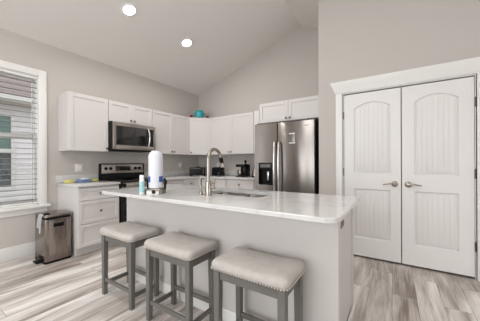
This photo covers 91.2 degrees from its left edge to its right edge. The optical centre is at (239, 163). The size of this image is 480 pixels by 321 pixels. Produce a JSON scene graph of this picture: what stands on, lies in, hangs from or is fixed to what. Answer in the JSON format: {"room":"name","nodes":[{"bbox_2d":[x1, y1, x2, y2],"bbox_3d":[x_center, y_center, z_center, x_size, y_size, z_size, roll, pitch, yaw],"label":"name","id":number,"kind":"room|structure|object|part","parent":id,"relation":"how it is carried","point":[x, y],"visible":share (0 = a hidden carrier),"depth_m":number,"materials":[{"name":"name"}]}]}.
{"room":"kitchen","nodes":[
{"label":"kitchen","id":0,"kind":"room"},
{"bbox_2d":[0,28,198,248],"bbox_3d":[-3.058,-0.220,2.647,0.150,2.824,7.600,0,0,33],"label":"wall","id":1,"kind":"structure","parent":0,"point":[66,70],"depth_m":3.48,"materials":[{"name":"grey paint"}]},
{"bbox_2d":[0,242,34,262],"bbox_3d":[-3.762,1.113,1.414,0.016,0.165,4.458,0,0,33],"label":"baseboard","id":2,"kind":"structure","parent":1,"relation":"attached to","point":[23,250],"depth_m":2.92,"materials":[{"name":"paint"}]},
{"bbox_2d":[0,60,50,217],"bbox_3d":[-2.971,-0.286,2.729,0.205,1.885,1.203,0,0,33],"label":"window","id":3,"kind":"structure","parent":1,"relation":"in","point":[39,166],"depth_m":3.11,"materials":[{"name":"paint"}]},
{"bbox_3d":[-3.024,-0.721,2.762,0.036,0.821,0.953,0,0,33],"label":"sash","id":4,"kind":"part","parent":3,"relation":"part of","materials":[{"name":"paint"}]},
{"bbox_3d":[-2.989,0.078,2.742,0.036,0.907,0.953,0,0,33],"label":"sash","id":5,"kind":"part","parent":3,"relation":"part of","materials":[{"name":"paint"}]},
{"bbox_2d":[0,69,36,206],"bbox_3d":[-2.953,-0.301,2.717,0.045,1.660,0.965,0,0,33],"label":"window blind","id":6,"kind":"object","parent":3,"relation":"attached to","point":[1,70],"visible":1,"depth_m":2.96,"materials":[{"name":"white plastic"}]},
{"bbox_3d":[-2.951,0.519,2.719,0.039,0.020,0.945,0,0,33],"label":"rail","id":7,"kind":"part","parent":6,"relation":"part of","materials":[{"name":"white plastic"}]},
{"bbox_3d":[-2.701,-0.288,3.062,0.002,1.615,0.003,0,0,33],"label":"ladder cord","id":8,"kind":"part","parent":6,"relation":"part of","materials":[{"name":"white fabric"}]},
{"bbox_3d":[-2.995,-0.296,2.745,0.148,1.695,0.973,0,0,33],"label":"frame","id":9,"kind":"part","parent":3,"relation":"part of","materials":[{"name":"paint"}]},
{"bbox_3d":[-2.947,0.568,2.717,0.155,0.034,1.203,0,0,33],"label":"sill","id":10,"kind":"part","parent":3,"relation":"part of","materials":[{"name":"paint"}]},
{"bbox_2d":[56,174,97,182],"bbox_3d":[-2.400,0.223,3.492,0.020,0.100,0.556,0,0,33],"label":"backsplash","id":11,"kind":"structure","parent":1,"relation":"attached to","point":[59,179],"depth_m":3.43,"materials":[{"name":"white stone"}]},
{"bbox_2d":[75,164,82,171],"bbox_3d":[-2.399,0.070,3.506,0.010,0.120,0.109,0,0,33],"label":"wall outlet","id":12,"kind":"object","parent":1,"relation":"attached to","point":[78,167],"visible":1,"depth_m":3.50,"materials":[{"name":"plastic"}]},
{"bbox_2d":[58,91,107,151],"bbox_3d":[-2.254,-0.565,3.416,0.355,0.793,0.523,0,0,33],"label":"upper cabinet","id":13,"kind":"object","parent":1,"relation":"attached to","point":[82,118],"visible":1,"depth_m":3.28,"materials":[{"name":"paint"}]},
{"bbox_2d":[108,100,151,126],"bbox_3d":[-1.900,-0.801,3.957,0.355,0.324,0.768,0,0,33],"label":"upper cabinet","id":14,"kind":"object","parent":1,"relation":"attached to","point":[117,111],"visible":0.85,"depth_m":3.83,"materials":[{"name":"paint"}]},
{"bbox_3d":[-1.889,-0.801,3.722,0.020,0.316,0.378,0,0,33],"label":"door","id":15,"kind":"part","parent":14,"relation":"part of","materials":[{"name":"paint"}]},
{"bbox_2d":[108,121,154,152],"bbox_3d":[-1.845,-0.412,3.924,0.476,0.444,0.762,0,0,33],"label":"microwave","id":16,"kind":"object","parent":14,"relation":"attached to","point":[122,137],"visible":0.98,"depth_m":3.76,"materials":[{"name":"silver metal"}]},
{"bbox_3d":[-1.745,-0.426,3.778,0.024,0.302,0.516,0,0,33],"label":"glass","id":17,"kind":"part","parent":16,"relation":"part of","materials":[{"name":"black glass"}]},
{"bbox_3d":[-1.549,-0.427,4.005,0.070,0.331,0.025,0,0,33],"label":"handle","id":18,"kind":"part","parent":16,"relation":"part of","materials":[{"name":"metal"}]},
{"bbox_3d":[-1.562,-0.427,4.057,0.025,0.302,0.147,0,0,33],"label":"control panel","id":19,"kind":"part","parent":16,"relation":"part of","materials":[{"name":"black glass"}]},
{"bbox_3d":[-1.680,-0.802,4.041,0.020,0.316,0.378,0,0,33],"label":"door","id":20,"kind":"part","parent":14,"relation":"part of","materials":[{"name":"paint"}]},
{"bbox_2d":[141,109,189,154],"bbox_3d":[-1.436,-0.569,4.664,0.355,0.793,0.918,0,0,33],"label":"upper cabinet","id":21,"kind":"object","parent":1,"relation":"attached to","point":[172,131],"visible":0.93,"depth_m":4.56,"materials":[{"name":"paint"}]},
{"bbox_3d":[-1.446,-0.569,4.398,0.020,0.785,0.454,0,0,33],"label":"door","id":22,"kind":"part","parent":21,"relation":"part of","materials":[{"name":"paint"}]},
{"bbox_3d":[-1.196,-0.571,4.779,0.020,0.785,0.454,0,0,33],"label":"door","id":23,"kind":"part","parent":21,"relation":"part of","materials":[{"name":"paint"}]},
{"bbox_2d":[144,170,188,176],"bbox_3d":[-1.403,0.218,5.015,0.020,0.100,1.525,0,0,33],"label":"backsplash","id":24,"kind":"structure","parent":1,"relation":"attached to","point":[186,172],"depth_m":4.99,"materials":[{"name":"white stone"}]},
{"bbox_2d":[0,0,317,95],"bbox_3d":[0.052,-1.595,0.604,7.600,2.170,7.600,0,0,33],"label":"ceiling","id":25,"kind":"structure","parent":0,"point":[225,35],"depth_m":3.58,"materials":[{"name":"white paint"}]},
{"bbox_2d":[121,4,136,15],"bbox_3d":[-1.432,-1.981,3.042,0.175,0.065,0.183,0,0,28],"label":"recessed light","id":26,"kind":"object","parent":25,"relation":"in","point":[127,9],"visible":1,"depth_m":3.04,"materials":[{"name":"white plastic"}]},
{"bbox_2d":[181,39,191,46],"bbox_3d":[-0.879,-1.984,3.885,0.175,0.065,0.183,0,0,28],"label":"recessed light","id":27,"kind":"object","parent":25,"relation":"in","point":[186,42],"visible":1,"depth_m":3.88,"materials":[{"name":"white plastic"}]},
{"bbox_2d":[0,243,479,320],"bbox_3d":[0.064,1.241,0.607,7.600,0.120,7.600,0,0,33],"label":"floor","id":28,"kind":"structure","parent":0,"point":[70,289],"depth_m":2.14,"materials":[{"name":"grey wood"}]},
{"bbox_2d":[33,209,71,264],"bbox_3d":[-2.346,0.902,2.921,0.362,0.573,0.333,0,0,33],"label":"trash can","id":29,"kind":"object","parent":28,"relation":"on","point":[53,243],"visible":1,"depth_m":2.83,"materials":[{"name":"silver metal"}]},
{"bbox_2d":[36,213,50,233],"bbox_3d":[-2.357,0.722,2.828,0.141,0.220,0.108,0,0,33],"label":"cloth","id":30,"kind":"object","parent":29,"relation":"on","point":[39,219],"visible":1,"depth_m":2.79,"materials":[{"name":"white fabric"}]},
{"bbox_3d":[-2.339,0.629,2.947,0.340,0.028,0.275,0,0,33],"label":"lid","id":31,"kind":"part","parent":29,"relation":"part of","materials":[{"name":"silver metal"}]},
{"bbox_3d":[-2.191,0.920,2.851,0.019,0.475,0.215,0,0,33],"label":"panel","id":32,"kind":"part","parent":29,"relation":"part of","materials":[{"name":"silver metal"}]},
{"bbox_2d":[58,184,118,256],"bbox_3d":[-2.127,0.745,3.327,0.652,0.884,0.532,0,0,33],"label":"base cabinet","id":33,"kind":"object","parent":28,"relation":"on","point":[91,210],"visible":0.8,"depth_m":3.09,"materials":[{"name":"paint"}]},
{"bbox_2d":[56,180,119,186],"bbox_3d":[-2.138,0.288,3.320,0.647,0.029,0.556,0,0,33],"label":"countertop","id":34,"kind":"structure","parent":33,"relation":"on","point":[93,183],"depth_m":3.15,"materials":[{"name":"white stone"}]},
{"bbox_2d":[64,180,74,182],"bbox_3d":[-2.362,0.254,3.259,0.105,0.040,0.090,0,0,16],"label":"sponge","id":35,"kind":"object","parent":34,"relation":"on","point":[65,181],"visible":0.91,"depth_m":3.22,"materials":[{"name":"yellow"}]},
{"bbox_2d":[75,178,91,182],"bbox_3d":[-2.212,0.244,3.324,0.172,0.058,0.160,0,0,25],"label":"folded cloth","id":36,"kind":"object","parent":34,"relation":"on","point":[82,180],"visible":0.98,"depth_m":3.27,"materials":[{"name":"blue fabric"}]},
{"bbox_3d":[-1.887,0.929,3.170,0.020,0.289,0.520,0,0,33],"label":"drawer","id":37,"kind":"part","parent":33,"relation":"part of","materials":[{"name":"paint"}]},
{"bbox_3d":[-1.888,0.633,3.170,0.020,0.291,0.520,0,0,33],"label":"drawer","id":38,"kind":"part","parent":33,"relation":"part of","materials":[{"name":"paint"}]},
{"bbox_3d":[-1.889,0.401,3.170,0.020,0.161,0.520,0,0,33],"label":"drawer","id":39,"kind":"part","parent":33,"relation":"part of","materials":[{"name":"paint"}]},
{"bbox_2d":[99,221,160,310],"bbox_3d":[-0.987,0.878,2.117,0.502,0.612,0.320,0,0,33],"label":"stool","id":40,"kind":"object","parent":28,"relation":"on","point":[130,235],"visible":0.98,"depth_m":2.04,"materials":[{"name":"grey wood"}]},
{"bbox_3d":[-1.224,0.911,2.134,0.042,0.548,0.042,0,0,33],"label":"leg","id":41,"kind":"part","parent":40,"relation":"part of","materials":[{"name":"grey wood"}]},
{"bbox_3d":[-1.097,0.910,2.328,0.042,0.548,0.042,0,0,33],"label":"leg","id":42,"kind":"part","parent":40,"relation":"part of","materials":[{"name":"grey wood"}]},
{"bbox_2d":[100,221,159,241],"bbox_3d":[-0.988,0.603,2.116,0.490,0.062,0.308,0,0,33],"label":"cushion","id":43,"kind":"object","parent":40,"relation":"on","point":[128,231],"depth_m":2.03,"materials":[{"name":"grey fabric"}]},
{"bbox_3d":[-0.988,0.627,2.116,0.502,0.010,0.320,0,0,33],"label":"nailhead trim","id":44,"kind":"part","parent":40,"relation":"part of","materials":[{"name":"metal"}]},
{"bbox_3d":[-0.876,0.910,1.906,0.042,0.548,0.042,0,0,33],"label":"leg","id":45,"kind":"part","parent":40,"relation":"part of","materials":[{"name":"grey wood"}]},
{"bbox_3d":[-0.749,0.909,2.100,0.042,0.548,0.042,0,0,33],"label":"leg","id":46,"kind":"part","parent":40,"relation":"part of","materials":[{"name":"grey wood"}]},
{"bbox_2d":[99,163,166,222],"bbox_3d":[-1.733,0.595,3.851,0.718,1.180,0.760,0,0,33],"label":"range","id":47,"kind":"object","parent":28,"relation":"on","point":[127,174],"visible":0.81,"depth_m":3.80,"materials":[{"name":"black metal"}]},
{"bbox_3d":[-1.508,0.619,3.704,0.040,0.660,0.750,0,0,33],"label":"oven door","id":48,"kind":"part","parent":47,"relation":"part of","materials":[{"name":"black glass"}]},
{"bbox_2d":[100,178,163,182],"bbox_3d":[-1.766,0.276,3.872,0.643,0.018,0.760,0,0,33],"label":"cooktop","id":49,"kind":"object","parent":47,"relation":"in","point":[122,180],"depth_m":3.70,"materials":[{"name":"black glass"}]},
{"bbox_3d":[-1.508,0.337,3.703,0.044,0.095,0.750,0,0,33],"label":"door rail","id":50,"kind":"part","parent":47,"relation":"part of","materials":[{"name":"silver metal"}]},
{"bbox_2d":[143,231,217,320],"bbox_3d":[-0.446,0.876,1.762,0.502,0.612,0.320,0,0,33],"label":"stool","id":51,"kind":"object","parent":28,"relation":"on","point":[176,248],"visible":1,"depth_m":1.71,"materials":[{"name":"grey wood"}]},
{"bbox_3d":[-0.683,0.909,1.779,0.042,0.548,0.042,0,0,33],"label":"leg","id":52,"kind":"part","parent":51,"relation":"part of","materials":[{"name":"grey wood"}]},
{"bbox_3d":[-0.556,0.908,1.973,0.042,0.548,0.042,0,0,33],"label":"leg","id":53,"kind":"part","parent":51,"relation":"part of","materials":[{"name":"grey wood"}]},
{"bbox_2d":[144,231,216,259],"bbox_3d":[-0.447,0.601,1.762,0.490,0.062,0.308,0,0,33],"label":"cushion","id":54,"kind":"object","parent":51,"relation":"on","point":[173,244],"depth_m":1.68,"materials":[{"name":"grey fabric"}]},
{"bbox_3d":[-0.447,0.625,1.762,0.502,0.010,0.320,0,0,33],"label":"nailhead trim","id":55,"kind":"part","parent":51,"relation":"part of","materials":[{"name":"metal"}]},
{"bbox_3d":[-0.335,0.908,1.551,0.042,0.548,0.042,0,0,33],"label":"leg","id":56,"kind":"part","parent":51,"relation":"part of","materials":[{"name":"grey wood"}]},
{"bbox_3d":[-0.208,0.907,1.745,0.042,0.548,0.042,0,0,33],"label":"leg","id":57,"kind":"part","parent":51,"relation":"part of","materials":[{"name":"grey wood"}]},
{"bbox_2d":[167,178,197,185],"bbox_3d":[-1.318,0.741,4.561,0.652,0.884,0.856,0,0,33],"label":"base cabinet","id":58,"kind":"object","parent":28,"relation":"on","point":[192,181],"visible":0.21,"depth_m":4.47,"materials":[{"name":"paint"}]},
{"bbox_3d":[-1.196,0.397,4.226,0.020,0.161,0.419,0,0,33],"label":"drawer","id":59,"kind":"part","parent":58,"relation":"part of","materials":[{"name":"paint"}]},
{"bbox_3d":[-0.963,0.396,4.583,0.020,0.161,0.416,0,0,33],"label":"drawer","id":60,"kind":"part","parent":58,"relation":"part of","materials":[{"name":"paint"}]},
{"bbox_2d":[202,178,226,187],"bbox_3d":[-0.356,0.737,4.851,0.606,0.884,0.652,0,0,33],"label":"base cabinet","id":61,"kind":"object","parent":28,"relation":"on","point":[219,182],"visible":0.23,"depth_m":4.55,"materials":[{"name":"paint"}]},
{"bbox_2d":[126,197,354,320],"bbox_3d":[-0.149,0.738,2.160,2.101,0.884,0.633,0,0,33],"label":"kitchen island","id":62,"kind":"object","parent":28,"relation":"on","point":[326,251],"visible":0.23,"depth_m":1.63,"materials":[{"name":"paint"}]},
{"bbox_2d":[102,184,359,223],"bbox_3d":[-0.222,0.282,2.068,2.196,0.030,0.867,0,0,33],"label":"island countertop","id":63,"kind":"structure","parent":62,"relation":"on","point":[317,208],"depth_m":1.66,"materials":[{"name":"white stone"}]},
{"bbox_2d":[139,175,144,194],"bbox_3d":[-0.841,0.186,2.016,0.043,0.167,0.043,0,0,33],"label":"spray bottle","id":64,"kind":"object","parent":63,"relation":"on","point":[141,181],"visible":1,"depth_m":2.00,"materials":[{"name":"white plastic"}]},
{"bbox_2d":[145,178,166,194],"bbox_3d":[-0.744,0.201,2.074,0.177,0.136,0.139,0,0,0],"label":"towel stand","id":65,"kind":"object","parent":63,"relation":"on","point":[148,191],"visible":0.84,"depth_m":2.01,"materials":[{"name":"metal"}]},
{"bbox_2d":[148,151,162,188],"bbox_3d":[-0.744,0.055,2.077,0.121,0.330,0.120,0,0,0],"label":"paper towel roll","id":66,"kind":"object","parent":65,"relation":"on","point":[155,158],"visible":0.99,"depth_m":2.03,"materials":[{"name":"white paper"}]},
{"bbox_2d":[198,178,203,194],"bbox_3d":[-0.324,0.195,1.983,0.044,0.145,0.057,0,0,33],"label":"soap dispenser","id":67,"kind":"object","parent":63,"relation":"on","point":[201,191],"visible":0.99,"depth_m":1.97,"materials":[{"name":"silver metal"}]},
{"bbox_2d":[205,148,224,195],"bbox_3d":[-0.190,0.069,1.991,0.105,0.396,0.244,0,0,33],"label":"kitchen faucet","id":68,"kind":"object","parent":63,"relation":"on","point":[208,185],"visible":1,"depth_m":1.91,"materials":[{"name":"silver metal"}]},
{"bbox_2d":[215,192,267,196],"bbox_3d":[-0.004,0.404,2.106,0.628,0.216,0.366,0,0,33],"label":"sink","id":69,"kind":"object","parent":63,"relation":"in","point":[223,193],"visible":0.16,"depth_m":2.30,"materials":[{"name":"metal"}]},
{"bbox_3d":[-0.137,0.404,2.193,0.310,0.216,0.366,0,0,33],"label":"bowl","id":70,"kind":"part","parent":69,"relation":"part of","materials":[{"name":"metal"}]},
{"bbox_3d":[0.129,0.404,2.018,0.310,0.216,0.366,0,0,33],"label":"bowl","id":71,"kind":"part","parent":69,"relation":"part of","materials":[{"name":"metal"}]},
{"bbox_3d":[-0.153,1.135,2.152,2.101,0.090,0.613,0,0,33],"label":"trim","id":72,"kind":"part","parent":62,"relation":"part of","materials":[{"name":"paint"}]},
{"bbox_3d":[0.575,0.737,1.367,0.008,0.883,0.076,0,0,33],"label":"corner post","id":73,"kind":"part","parent":62,"relation":"part of","materials":[{"name":"paint"}]},
{"bbox_3d":[0.867,0.735,1.812,0.008,0.883,0.060,0,0,33],"label":"corner post","id":74,"kind":"part","parent":62,"relation":"part of","materials":[{"name":"paint"}]},
{"bbox_2d":[226,179,254,189],"bbox_3d":[0.153,0.735,4.517,0.606,0.884,0.652,0,0,33],"label":"drawer","id":75,"kind":"object","parent":28,"relation":"on","point":[230,183],"visible":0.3,"depth_m":4.26,"materials":[{"name":"paint"}]},
{"bbox_2d":[254,110,259,135],"bbox_3d":[0.463,0.133,4.334,0.094,2.085,0.619,0,0,33],"label":"panel","id":76,"kind":"object","parent":28,"relation":"on","point":[256,113],"visible":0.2,"depth_m":4.08,"materials":[{"name":"paint"}]},
{"bbox_2d":[211,246,305,320],"bbox_3d":[0.106,0.874,1.400,0.502,0.612,0.320,0,0,33],"label":"stool","id":77,"kind":"object","parent":28,"relation":"on","point":[273,276],"visible":1,"depth_m":1.34,"materials":[{"name":"grey wood"}]},
{"bbox_3d":[-0.131,0.907,1.417,0.042,0.548,0.042,0,0,33],"label":"leg","id":78,"kind":"part","parent":77,"relation":"part of","materials":[{"name":"grey wood"}]},
{"bbox_3d":[-0.004,0.906,1.611,0.042,0.548,0.042,0,0,33],"label":"leg","id":79,"kind":"part","parent":77,"relation":"part of","materials":[{"name":"grey wood"}]},
{"bbox_2d":[212,246,304,290],"bbox_3d":[0.105,0.599,1.400,0.490,0.062,0.308,0,0,33],"label":"cushion","id":80,"kind":"object","parent":77,"relation":"on","point":[278,273],"depth_m":1.32,"materials":[{"name":"grey fabric"}]},
{"bbox_3d":[0.105,0.623,1.400,0.502,0.010,0.320,0,0,33],"label":"nailhead trim","id":81,"kind":"part","parent":77,"relation":"part of","materials":[{"name":"metal"}]},
{"bbox_3d":[0.217,0.906,1.189,0.042,0.548,0.042,0,0,33],"label":"leg","id":82,"kind":"part","parent":77,"relation":"part of","materials":[{"name":"grey wood"}]},
{"bbox_3d":[0.344,0.905,1.383,0.042,0.548,0.042,0,0,33],"label":"leg","id":83,"kind":"part","parent":77,"relation":"part of","materials":[{"name":"grey wood"}]},
{"bbox_2d":[255,118,318,193],"bbox_3d":[0.846,0.264,3.909,0.982,1.822,0.852,0,0,33],"label":"refrigerator","id":84,"kind":"object","parent":28,"relation":"on","point":[280,165],"visible":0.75,"depth_m":3.58,"materials":[{"name":"silver metal"}]},
{"bbox_3d":[0.435,0.235,3.814,0.400,1.733,0.078,0,0,33],"label":"freezer door","id":85,"kind":"part","parent":84,"relation":"part of","materials":[{"name":"silver metal"}]},
{"bbox_3d":[0.536,0.109,3.657,0.031,0.922,0.092,0,0,33],"label":"handle","id":86,"kind":"part","parent":84,"relation":"part of","materials":[{"name":"metal"}]},
{"bbox_3d":[0.596,0.108,3.618,0.031,0.922,0.092,0,0,33],"label":"handle","id":87,"kind":"part","parent":84,"relation":"part of","materials":[{"name":"metal"}]},
{"bbox_2d":[289,133,294,143],"bbox_3d":[0.779,-0.373,3.536,0.096,0.157,0.006,0,0,33],"label":"sticker","id":88,"kind":"object","parent":84,"relation":"attached to","point":[291,135],"visible":1,"depth_m":3.54,"materials":[{"name":"white paper"}]},
{"bbox_3d":[0.848,0.234,3.543,0.576,1.733,0.078,0,0,33],"label":"door","id":89,"kind":"part","parent":84,"relation":"part of","materials":[{"name":"silver metal"}]},
{"bbox_3d":[-0.895,0.738,5.197,0.667,0.884,0.667,0,0,33],"label":"base cabinet","id":90,"kind":"object","parent":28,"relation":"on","visible":0},
{"bbox_2d":[145,174,254,179],"bbox_3d":[-0.619,0.281,4.502,1.893,0.029,1.525,0,0,33],"label":"countertop","id":91,"kind":"structure","parent":90,"relation":"on","point":[177,176],"depth_m":4.49,"materials":[{"name":"white stone"}]},
{"bbox_2d":[189,167,205,175],"bbox_3d":[-0.900,0.171,5.011,0.328,0.191,0.251,0,0,-5],"label":"toaster oven","id":92,"kind":"object","parent":91,"relation":"on","point":[192,170],"visible":0.99,"depth_m":4.91,"materials":[{"name":"black metal"}]},
{"bbox_3d":[-0.925,0.176,4.909,0.244,0.120,0.008,0,0,-5],"label":"glass door","id":93,"kind":"part","parent":92,"relation":"part of","materials":[{"name":"black glass"}]},
{"bbox_2d":[212,167,224,175],"bbox_3d":[-0.447,0.174,4.901,0.275,0.181,0.172,0,0,28],"label":"toaster","id":94,"kind":"object","parent":91,"relation":"on","point":[219,171],"visible":0.94,"depth_m":4.84,"materials":[{"name":"black plastic"}]},
{"bbox_2d":[236,160,249,176],"bbox_3d":[0.056,0.102,4.532,0.205,0.322,0.213,0,0,33],"label":"coffee maker","id":95,"kind":"object","parent":91,"relation":"on","point":[244,171],"visible":0.99,"depth_m":4.46,"materials":[{"name":"black plastic"}]},
{"bbox_2d":[198,26,401,242],"bbox_3d":[2.160,-0.711,3.680,7.450,3.761,0.150,0,0,33],"label":"wall","id":96,"kind":"structure","parent":0,"point":[288,69],"depth_m":4.66,"materials":[{"name":"grey paint"}]},
{"bbox_2d":[189,117,208,155],"bbox_3d":[-0.909,-0.572,5.225,0.618,0.793,0.626,0,0,33],"label":"upper cabinet","id":97,"kind":"object","parent":96,"relation":"attached to","point":[199,127],"visible":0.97,"depth_m":5.01,"materials":[{"name":"paint"}]},
{"bbox_2d":[194,110,205,117],"bbox_3d":[-0.885,-1.052,5.115,0.211,0.166,0.210,0,0,30],"label":"pot","id":98,"kind":"object","parent":97,"relation":"on","point":[198,113],"visible":0.91,"depth_m":5.04,"materials":[{"name":"ceramic"}]},
{"bbox_2d":[206,170,251,175],"bbox_3d":[-0.198,0.213,5.125,1.872,0.100,0.020,0,0,33],"label":"backsplash","id":99,"kind":"structure","parent":96,"relation":"attached to","point":[227,172],"depth_m":5.12,"materials":[{"name":"white stone"}]},
{"bbox_2d":[209,112,253,154],"bbox_3d":[-0.120,-0.575,4.872,1.100,0.793,0.355,0,0,33],"label":"upper cabinet","id":100,"kind":"object","parent":96,"relation":"attached to","point":[230,134],"visible":0.93,"depth_m":4.72,"materials":[{"name":"paint"}]},
{"bbox_3d":[-0.424,-0.574,4.907,0.544,0.785,0.020,0,0,33],"label":"door","id":101,"kind":"part","parent":100,"relation":"part of","materials":[{"name":"paint"}]},
{"bbox_3d":[0.034,-0.575,4.607,0.544,0.785,0.020,0,0,33],"label":"door","id":102,"kind":"part","parent":100,"relation":"part of","materials":[{"name":"paint"}]},
{"bbox_2d":[259,95,318,123],"bbox_3d":[0.930,-0.847,4.007,1.045,0.338,0.650,0,0,33],"label":"upper cabinet","id":103,"kind":"object","parent":96,"relation":"attached to","point":[304,108],"visible":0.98,"depth_m":3.74,"materials":[{"name":"paint"}]},
{"bbox_3d":[0.556,-0.845,3.911,0.517,0.330,0.020,0,0,33],"label":"door","id":104,"kind":"part","parent":103,"relation":"part of","materials":[{"name":"paint"}]},
{"bbox_3d":[0.992,-0.847,3.626,0.517,0.330,0.020,0,0,33],"label":"door","id":105,"kind":"part","parent":103,"relation":"part of","materials":[{"name":"paint"}]},
{"bbox_2d":[318,0,479,279],"bbox_3d":[3.089,-0.567,2.424,4.220,3.469,0.933,0,0,33],"label":"wall","id":106,"kind":"structure","parent":0,"point":[357,39],"depth_m":2.79,"materials":[{"name":"grey paint"}]},
{"bbox_2d":[343,87,400,262],"bbox_3d":[1.579,0.141,2.848,0.612,2.012,0.098,0,0,33],"label":"door","id":107,"kind":"structure","parent":106,"relation":"in","point":[372,120],"depth_m":2.83,"materials":[{"name":"paint"}]},
{"bbox_3d":[1.600,-0.308,2.861,0.334,0.828,0.012,0,0,33],"label":"panel","id":108,"kind":"part","parent":107,"relation":"part of","materials":[{"name":"paint"}]},
{"bbox_3d":[1.604,0.620,2.862,0.334,0.551,0.012,0,0,33],"label":"panel","id":109,"kind":"part","parent":107,"relation":"part of","materials":[{"name":"paint"}]},
{"bbox_3d":[1.740,0.242,2.721,0.150,0.068,0.062,0,0,33],"label":"lever handle","id":110,"kind":"part","parent":107,"relation":"part of","materials":[{"name":"silver metal"}]},
{"bbox_2d":[330,57,479,280],"bbox_3d":[1.853,0.070,2.703,1.512,2.203,0.180,0,0,33],"label":"trim","id":111,"kind":"structure","parent":106,"relation":"attached to","point":[465,68],"depth_m":2.61,"materials":[{"name":"paint"}]},
{"bbox_2d":[402,77,476,276],"bbox_3d":[2.098,0.139,2.508,0.612,2.012,0.098,0,0,33],"label":"door","id":112,"kind":"structure","parent":106,"relation":"in","point":[439,172],"depth_m":2.51,"materials":[{"name":"paint"}]},
{"bbox_3d":[1.917,0.242,2.605,0.150,0.068,0.062,0,0,33],"label":"lever handle","id":113,"kind":"part","parent":112,"relation":"part of","materials":[{"name":"silver metal"}]},
{"bbox_3d":[2.104,-0.310,2.531,0.316,0.828,0.012,0,0,33],"label":"panel","id":114,"kind":"part","parent":112,"relation":"part of","materials":[{"name":"paint"}]},
{"bbox_3d":[2.108,0.619,2.532,0.316,0.551,0.012,0,0,33],"label":"panel","id":115,"kind":"part","parent":112,"relation":"part of","materials":[{"name":"paint"}]},
{"label":"outside","id":116,"kind":"structure","parent":0,"visible":0},
{"bbox_3d":[-8.553,1.884,7.032,13.840,0.150,22.000,0,0,33],"label":"ground","id":117,"kind":"structure","parent":116,"visible":0},
{"bbox_2d":[0,75,32,201],"bbox_3d":[-6.205,-0.740,5.484,3.480,5.083,10.000,0,0,33],"label":"neighbouring house","id":118,"kind":"structure","parent":117,"relation":"on","point":[22,166],"depth_m":5.12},
{"bbox_3d":[-5.209,-0.652,4.718,0.025,0.720,0.910,0,0,33],"label":"pane","id":119,"kind":"part","parent":118,"relation":"part of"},
{"bbox_3d":[-5.205,0.143,4.719,0.025,0.750,0.910,0,0,33],"label":"pane","id":120,"kind":"part","parent":118,"relation":"part of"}
]}

